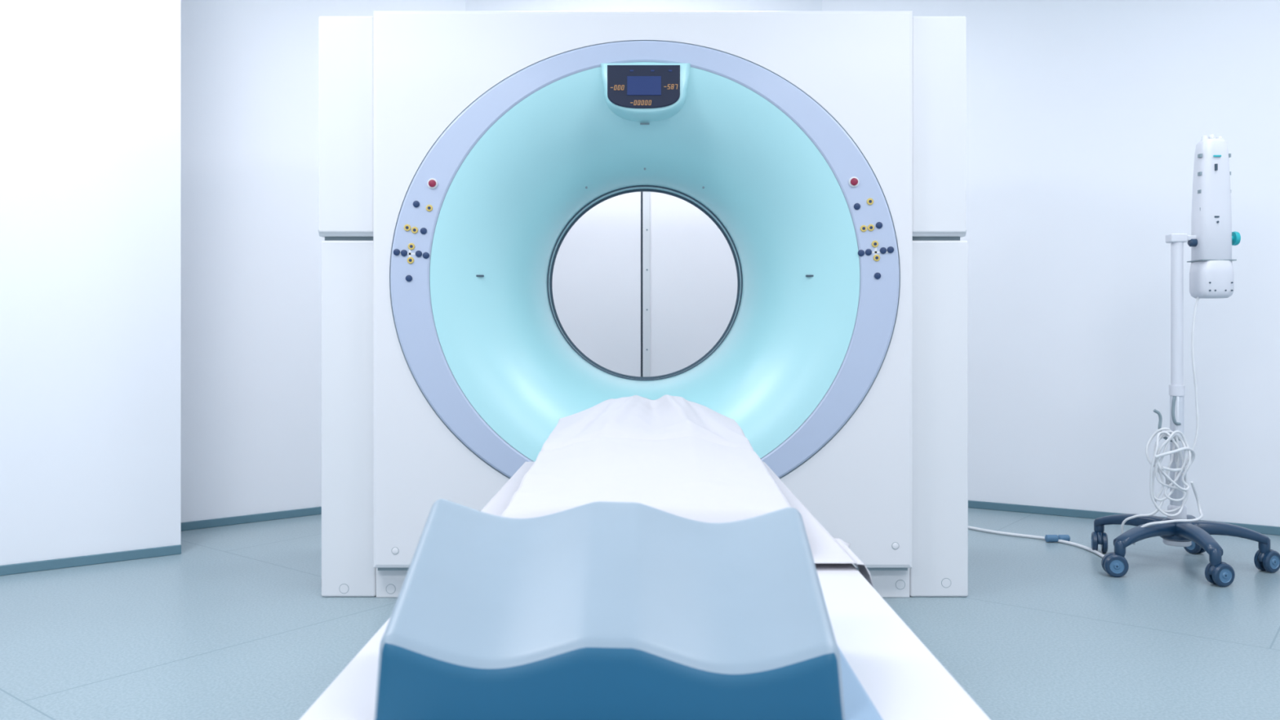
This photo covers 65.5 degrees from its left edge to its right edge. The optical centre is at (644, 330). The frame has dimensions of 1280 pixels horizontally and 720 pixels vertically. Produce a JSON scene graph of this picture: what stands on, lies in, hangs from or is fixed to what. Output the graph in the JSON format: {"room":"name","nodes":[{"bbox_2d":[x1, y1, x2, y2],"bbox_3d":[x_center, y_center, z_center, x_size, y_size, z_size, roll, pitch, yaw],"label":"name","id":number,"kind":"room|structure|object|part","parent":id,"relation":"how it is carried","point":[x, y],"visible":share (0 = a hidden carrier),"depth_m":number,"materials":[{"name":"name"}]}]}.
{"room":"radiology room","nodes":[
{"label":"radiology room","id":0,"kind":"room"},
{"bbox_2d":[0,0,181,565],"bbox_3d":[-3.059,-0.575,3.412,2.680,3.000,0.160,0,0,-36],"label":"wall partition","id":1,"kind":"structure","parent":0,"point":[91,90],"depth_m":3.93,"materials":[{"name":"paint"}]},
{"bbox_2d":[0,544,181,575],"bbox_3d":[-3.009,0.906,3.343,2.680,0.038,0.012,0,0,-36],"label":"baseboard","id":2,"kind":"structure","parent":1,"relation":"attached to","point":[31,566],"depth_m":3.92,"materials":[{"name":"plastic"}]},
{"bbox_2d":[181,0,465,522],"bbox_3d":[-2.063,-0.575,4.746,2.663,3.000,0.120,0,0,-40],"label":"wall","id":3,"kind":"structure","parent":0,"point":[251,241],"depth_m":4.80,"materials":[{"name":"paint"}]},
{"bbox_2d":[181,506,321,530],"bbox_3d":[-2.021,0.906,4.695,2.663,0.038,0.012,0,0,-40],"label":"baseboard","id":4,"kind":"structure","parent":3,"relation":"attached to","point":[193,525],"depth_m":4.79,"materials":[{"name":"plastic"}]},
{"bbox_2d":[0,507,1279,719],"bbox_3d":[0.000,0.950,1.600,8.400,0.050,9.200,0,0,0],"label":"floor","id":5,"kind":"structure","parent":0,"point":[237,624],"depth_m":3.09,"materials":[{"name":"plastic"}]},
{"bbox_2d":[318,10,968,597],"bbox_3d":[-0.003,-0.084,3.826,2.251,2.017,0.948,0,0,0],"label":"scanner","id":6,"kind":"object","parent":5,"relation":"on","point":[460,152],"visible":0.97,"depth_m":3.40,"materials":[{"name":"white plastic"}]},
{"bbox_3d":[-0.004,-0.823,3.359,0.245,0.145,0.008,0,0,0],"label":"display panel","id":7,"kind":"part","parent":6,"relation":"part of","materials":[{"name":"plastic"}]},
{"bbox_2d":[299,563,990,719],"bbox_3d":[0.000,0.651,1.610,0.700,0.548,2.620,0,0,0],"label":"table","id":8,"kind":"object","parent":5,"relation":"on","point":[888,673],"visible":0.12,"depth_m":1.12,"materials":[{"name":"white plastic"}]},
{"bbox_2d":[373,498,845,719],"bbox_3d":[-0.034,0.290,1.083,0.456,0.172,0.265,0,0,0],"label":"cushion","id":9,"kind":"object","parent":8,"relation":"on","point":[598,610],"visible":1,"depth_m":1.01,"materials":[{"name":"plastic"}]},
{"bbox_2d":[480,394,873,587],"bbox_3d":[0.016,0.306,2.216,0.712,0.249,1.251,0,0,0],"label":"sheet","id":10,"kind":"object","parent":8,"relation":"on","point":[677,455],"visible":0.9,"depth_m":2.02,"materials":[{"name":"fabric"}]},
{"bbox_2d":[968,525,1104,557],"bbox_3d":[1.592,0.908,4.492,0.237,0.032,1.123,0,0,-40],"label":"power cable","id":11,"kind":"object","parent":5,"relation":"on","point":[1064,539],"visible":0.74,"depth_m":4.34,"materials":[{"name":"white plastic"}]},
{"bbox_2d":[1091,134,1279,586],"bbox_3d":[2.083,0.079,3.889,0.713,1.692,0.620,0,0,0],"label":"stand","id":12,"kind":"object","parent":5,"relation":"on","point":[1211,238],"visible":1,"depth_m":3.85,"materials":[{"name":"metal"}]},
{"bbox_3d":[1.902,0.820,4.169,0.040,0.060,0.040,0,0,0],"label":"caster stem","id":13,"kind":"part","parent":12,"relation":"part of","materials":[{"name":"blue plastic"}]},
{"bbox_2d":[1097,531,1102,544],"bbox_3d":[1.896,0.861,4.152,0.016,0.045,0.090,0,0,20],"label":"hood","id":14,"kind":"object","parent":12,"relation":"attached to","point":[1100,534],"depth_m":4.12,"materials":[{"name":"blue plastic"}]},
{"bbox_2d":[1101,552,1126,564],"bbox_3d":[1.772,0.861,3.753,0.090,0.045,0.016,0,0,10],"label":"hood","id":15,"kind":"object","parent":12,"relation":"attached to","point":[1110,558],"depth_m":3.73,"materials":[{"name":"blue plastic"}]},
{"bbox_3d":[1.790,0.820,3.750,0.040,0.060,0.040,0,0,0],"label":"caster stem","id":16,"kind":"part","parent":12,"relation":"part of","materials":[{"name":"blue plastic"}]},
{"bbox_3d":[1.986,0.781,4.054,0.076,0.076,0.295,0,0,-36],"label":"leg","id":17,"kind":"part","parent":12,"relation":"part of","materials":[{"name":"blue plastic"}]},
{"bbox_3d":[1.925,0.781,3.822,0.315,0.076,0.076,0,0,-28],"label":"leg","id":18,"kind":"part","parent":12,"relation":"part of","materials":[{"name":"blue plastic"}]},
{"bbox_3d":[2.196,0.781,4.046,0.076,0.076,0.285,0,0,38],"label":"leg","id":19,"kind":"part","parent":12,"relation":"part of","materials":[{"name":"blue plastic"}]},
{"bbox_3d":[2.140,-0.363,3.910,0.100,0.020,0.024,0,0,0],"label":"pole arm","id":20,"kind":"part","parent":12,"relation":"part of"},
{"bbox_3d":[2.149,-0.345,3.905,0.030,0.032,0.032,0,0,0],"label":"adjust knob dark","id":21,"kind":"part","parent":12,"relation":"part of","materials":[{"name":"blue plastic"}]},
{"bbox_3d":[2.078,0.781,3.743,0.076,0.076,0.275,0,0,4],"label":"leg","id":22,"kind":"part","parent":12,"relation":"part of","materials":[{"name":"blue plastic"}]},
{"bbox_3d":[2.069,0.820,3.611,0.040,0.060,0.040,0,0,0],"label":"caster stem","id":23,"kind":"part","parent":12,"relation":"part of","materials":[{"name":"blue plastic"}]},
{"bbox_2d":[1207,561,1226,574],"bbox_3d":[2.087,0.861,3.614,0.090,0.045,0.016,0,0,-10],"label":"hood","id":24,"kind":"object","parent":12,"relation":"attached to","point":[1213,567],"depth_m":3.59,"materials":[{"name":"blue plastic"}]},
{"bbox_3d":[2.249,0.781,3.858,0.275,0.076,0.076,0,0,18],"label":"leg","id":25,"kind":"part","parent":12,"relation":"part of","materials":[{"name":"blue plastic"}]},
{"bbox_3d":[2.375,0.820,3.817,0.040,0.060,0.040,0,0,0],"label":"caster stem","id":26,"kind":"part","parent":12,"relation":"part of","materials":[{"name":"blue plastic"}]},
{"bbox_2d":[1257,549,1272,561],"bbox_3d":[2.392,0.861,3.823,0.090,0.045,0.016,0,0,-20],"label":"hood","id":27,"kind":"object","parent":12,"relation":"attached to","point":[1263,555],"depth_m":3.80,"materials":[{"name":"blue plastic"}]},
{"bbox_2d":[465,0,822,10],"bbox_3d":[-0.002,-0.575,5.645,2.001,3.000,0.120,0,0,-2],"label":"wall","id":28,"kind":"structure","parent":0,"point":[470,5],"depth_m":5.58,"materials":[{"name":"paint"}]},
{"bbox_2d":[551,191,640,377],"bbox_3d":[-0.486,-0.155,5.520,0.928,2.140,0.040,0,0,0],"label":"leaf","id":29,"kind":"object","parent":28,"relation":"attached to","point":[596,284],"visible":0.06,"depth_m":5.50,"materials":[{"name":"laminate"}]},
{"bbox_2d":[640,191,642,377],"bbox_3d":[-0.016,-0.155,5.530,0.012,2.140,0.020,0,0,0],"label":"seam","id":30,"kind":"object","parent":29,"relation":"attached to","point":[641,192],"visible":0.29,"depth_m":5.52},
{"bbox_2d":[649,191,737,376],"bbox_3d":[0.484,-0.155,5.520,0.932,2.140,0.040,0,0,0],"label":"leaf","id":31,"kind":"object","parent":28,"relation":"attached to","point":[693,274],"visible":0.04,"depth_m":5.50,"materials":[{"name":"laminate"}]},
{"bbox_2d":[642,191,649,377],"bbox_3d":[0.008,-0.155,5.503,0.040,2.140,0.035,0,0,0],"label":"astragal","id":32,"kind":"object","parent":31,"relation":"attached to","point":[646,195],"visible":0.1,"depth_m":5.49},
{"bbox_2d":[822,0,1279,526],"bbox_3d":[2.206,-0.575,4.971,2.735,3.000,0.120,0,0,31],"label":"wall","id":33,"kind":"structure","parent":0,"point":[1086,120],"depth_m":4.85,"materials":[{"name":"paint"}]},
{"bbox_2d":[968,500,1279,535],"bbox_3d":[2.172,0.906,4.915,2.735,0.038,0.012,0,0,31],"label":"baseboard","id":34,"kind":"structure","parent":33,"relation":"attached to","point":[1269,530],"depth_m":4.97,"materials":[{"name":"plastic"}]}
]}

